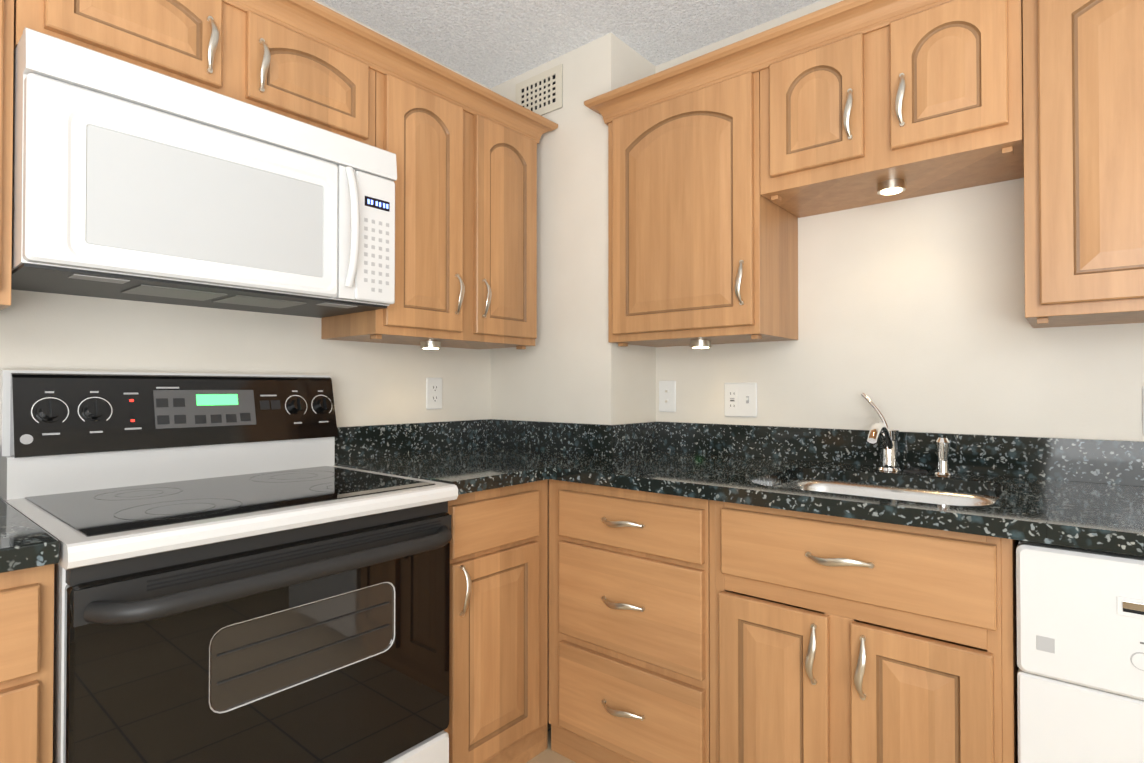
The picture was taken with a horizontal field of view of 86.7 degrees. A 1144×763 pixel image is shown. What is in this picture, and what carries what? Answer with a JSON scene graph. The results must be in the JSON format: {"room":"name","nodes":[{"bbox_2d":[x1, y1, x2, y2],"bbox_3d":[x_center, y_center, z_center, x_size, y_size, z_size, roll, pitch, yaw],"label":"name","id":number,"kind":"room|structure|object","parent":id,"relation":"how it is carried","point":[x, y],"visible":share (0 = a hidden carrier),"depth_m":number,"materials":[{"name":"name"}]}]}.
{"room":"kitchen","nodes":[
{"label":"kitchen","id":0,"kind":"room"},
{"bbox_2d":[0,0,490,426],"bbox_3d":[-1.444,-0.057,1.227,0.100,2.320,4.116,-1,-1,40],"label":"wall","id":1,"kind":"structure","parent":0,"point":[378,383],"depth_m":1.74,"materials":[{"name":"paint"}]},
{"bbox_2d":[0,0,13,310],"bbox_3d":[-1.295,-0.525,1.049,0.359,0.787,0.454,-1,-1,40],"label":"upper cabinet","id":2,"kind":"object","parent":1,"relation":"attached to","point":[6,75],"visible":1,"depth_m":1.13,"materials":[{"name":"brown wood"}]},
{"bbox_2d":[14,0,374,146],"bbox_3d":[-0.903,-0.773,1.520,0.359,0.280,0.761,-1,-1,40],"label":"upper cabinet","id":3,"kind":"object","parent":1,"relation":"attached to","point":[225,49],"visible":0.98,"depth_m":1.43,"materials":[{"name":"brown wood"}]},
{"bbox_2d":[11,27,396,317],"bbox_3d":[-0.867,-0.415,1.485,0.455,0.427,0.762,-1,-1,40],"label":"microwave","id":4,"kind":"object","parent":3,"relation":"attached to","point":[132,182],"visible":1,"depth_m":1.28,"materials":[{"name":"white"}]},
{"bbox_2d":[222,0,557,143],"bbox_3d":[-0.815,-0.923,1.621,0.367,0.074,1.942,-1,-1,40],"label":"crown molding","id":5,"kind":"structure","parent":3,"relation":"attached to","point":[332,29],"depth_m":1.74,"materials":[{"name":"brown wood"}]},
{"bbox_2d":[321,71,536,349],"bbox_3d":[-0.445,-0.508,2.065,0.359,0.798,0.661,-1,-1,40],"label":"upper cabinet","id":6,"kind":"object","parent":1,"relation":"attached to","point":[465,230],"visible":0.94,"depth_m":1.93,"materials":[{"name":"brown wood"}]},
{"bbox_2d":[426,377,441,409],"bbox_3d":[-0.511,0.044,2.255,0.007,0.118,0.072,-1,-1,40],"label":"outlet","id":7,"kind":"object","parent":1,"relation":"attached to","point":[433,393],"visible":1,"depth_m":2.25,"materials":[{"name":"white plastic"}]},
{"bbox_2d":[526,681,575,762],"bbox_3d":[-0.101,1.149,0.092,3.600,0.115,4.116,-1,-1,40],"label":"floor","id":8,"kind":"structure","parent":0,"point":[548,755],"depth_m":1.79,"materials":[{"name":"tile"}]},
{"bbox_2d":[0,564,53,762],"bbox_3d":[-1.220,0.689,0.888,0.664,0.823,0.613,-1,-1,40],"label":"base cabinet","id":9,"kind":"object","parent":8,"relation":"on","point":[26,654],"visible":0.9,"depth_m":0.91,"materials":[{"name":"brown wood"}]},
{"bbox_2d":[0,499,58,572],"bbox_3d":[-1.225,0.206,0.896,0.653,0.140,0.612,-1,-1,40],"label":"countertop","id":10,"kind":"structure","parent":9,"relation":"on","point":[26,543],"depth_m":0.91,"materials":[{"name":"stone"}]},
{"bbox_2d":[0,370,457,762],"bbox_3d":[-0.752,0.541,1.390,0.739,1.129,0.747,-1,-1,40],"label":"range","id":11,"kind":"object","parent":8,"relation":"on","point":[246,570],"visible":1,"depth_m":1.25,"materials":[{"name":"white"}]},
{"bbox_2d":[444,479,547,762],"bbox_3d":[-0.411,0.699,1.855,0.664,0.823,0.409,-1,-1,40],"label":"base cabinet","id":12,"kind":"object","parent":8,"relation":"on","point":[498,689],"visible":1,"depth_m":1.65,"materials":[{"name":"brown wood"}]},
{"bbox_2d":[334,419,549,494],"bbox_3d":[-0.440,0.216,1.834,0.653,0.140,0.330,-1,-1,40],"label":"countertop","id":13,"kind":"structure","parent":12,"relation":"on","point":[471,455],"depth_m":2.03,"materials":[{"name":"stone"}]},
{"bbox_2d":[549,479,709,762],"bbox_3d":[0.312,0.699,1.868,0.528,0.823,0.664,-1,-1,40],"label":"base cabinet","id":14,"kind":"object","parent":8,"relation":"on","point":[629,638],"visible":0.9,"depth_m":1.61,"materials":[{"name":"brown wood"}]},
{"bbox_2d":[709,500,1018,762],"bbox_3d":[0.748,0.695,1.504,0.603,0.823,0.664,-1,-1,40],"label":"base cabinet","id":15,"kind":"object","parent":8,"relation":"on","point":[834,639],"visible":0.9,"depth_m":1.25,"materials":[{"name":"brown wood"}]},
{"bbox_2d":[482,419,1143,555],"bbox_3d":[0.561,0.214,1.655,2.418,0.140,0.679,-1,-1,40],"label":"countertop","id":16,"kind":"structure","parent":15,"relation":"on","point":[1080,493],"depth_m":1.57,"materials":[{"name":"stone"}]},
{"bbox_2d":[773,479,997,505],"bbox_3d":[0.739,0.381,1.478,0.534,0.196,0.459,-1,-1,40],"label":"sink bowl","id":17,"kind":"object","parent":16,"relation":"attached to","point":[942,497],"visible":0.08,"depth_m":1.64,"materials":[{"name":"silver metal"}]},
{"bbox_2d":[861,393,952,474],"bbox_3d":[0.877,0.140,1.632,0.235,0.217,0.223,-1,-1,40],"label":"faucet set","id":18,"kind":"object","parent":16,"relation":"on","point":[885,433],"visible":1,"depth_m":1.67,"materials":[{"name":"silver metal"}]},
{"bbox_2d":[1016,540,1143,762],"bbox_3d":[1.218,0.696,1.125,0.592,0.813,0.642,-1,-1,40],"label":"dishwasher","id":19,"kind":"object","parent":8,"relation":"on","point":[1080,649],"visible":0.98,"depth_m":1.02,"materials":[{"name":"white plastic"}]},
{"bbox_2d":[318,0,820,87],"bbox_3d":[-0.101,-1.268,0.117,3.600,0.080,4.116,-1,-1,40],"label":"ceiling","id":20,"kind":"structure","parent":0,"point":[490,43],"depth_m":2.06,"materials":[{"name":"white paint"}]},
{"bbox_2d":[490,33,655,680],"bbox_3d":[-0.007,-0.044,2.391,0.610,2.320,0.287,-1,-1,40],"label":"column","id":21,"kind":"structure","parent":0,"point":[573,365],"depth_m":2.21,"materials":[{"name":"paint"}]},
{"bbox_2d":[515,64,561,115],"bbox_3d":[-0.129,-1.090,2.311,0.240,0.160,0.005,-1,-1,40],"label":"air vent grille","id":22,"kind":"object","parent":21,"relation":"attached to","point":[540,94],"visible":0.9,"depth_m":2.29,"materials":[{"name":"beige metal"}]},
{"bbox_2d":[655,0,1143,440],"bbox_3d":[1.226,-0.052,1.613,3.500,2.320,0.100,-1,-1,40],"label":"wall","id":23,"kind":"structure","parent":0,"point":[911,315],"depth_m":1.73,"materials":[{"name":"paint"}]},
{"bbox_2d":[659,381,675,411],"bbox_3d":[0.354,0.056,2.265,0.072,0.118,0.012,-1,-1,40],"label":"outlet","id":24,"kind":"object","parent":23,"relation":"attached to","point":[667,396],"visible":1,"depth_m":2.26,"materials":[{"name":"white plastic"}]},
{"bbox_2d":[608,71,797,347],"bbox_3d":[0.411,-0.509,1.997,0.535,0.798,0.359,-1,-1,40],"label":"upper cabinet","id":25,"kind":"object","parent":23,"relation":"attached to","point":[702,242],"visible":1,"depth_m":1.85,"materials":[{"name":"brown wood"}]},
{"bbox_2d":[584,0,952,124],"bbox_3d":[0.773,-0.925,1.506,1.846,0.074,0.080,-1,-1,40],"label":"crown molding","id":26,"kind":"structure","parent":25,"relation":"attached to","point":[840,20],"depth_m":1.70,"materials":[{"name":"brown wood"}]},
{"bbox_2d":[724,382,756,416],"bbox_3d":[0.575,0.062,2.079,0.118,0.118,0.014,-1,-1,40],"label":"outlet plate","id":27,"kind":"object","parent":23,"relation":"attached to","point":[740,399],"visible":1,"depth_m":2.08,"materials":[{"name":"white plastic"}]},
{"bbox_2d":[760,0,1023,217],"bbox_3d":[0.848,-0.711,1.633,0.600,0.404,0.359,-1,-1,40],"label":"upper cabinet","id":28,"kind":"object","parent":23,"relation":"attached to","point":[927,102],"visible":0.98,"depth_m":1.52,"materials":[{"name":"brown wood"}]},
{"bbox_2d":[1022,0,1143,327],"bbox_3d":[1.327,-0.523,1.230,0.646,0.787,0.359,-1,-1,40],"label":"upper cabinet","id":29,"kind":"object","parent":23,"relation":"attached to","point":[1083,97],"visible":1,"depth_m":1.26,"materials":[{"name":"brown wood"}]},
{"bbox_2d":[1142,386,1143,433],"bbox_3d":[1.378,0.069,1.411,0.072,0.118,0.007,-1,-1,40],"label":"electrical outlet plate","id":30,"kind":"object","parent":23,"relation":"attached to","point":[1143,406],"visible":1,"depth_m":1.43,"materials":[{"name":"white plastic"}]}
]}

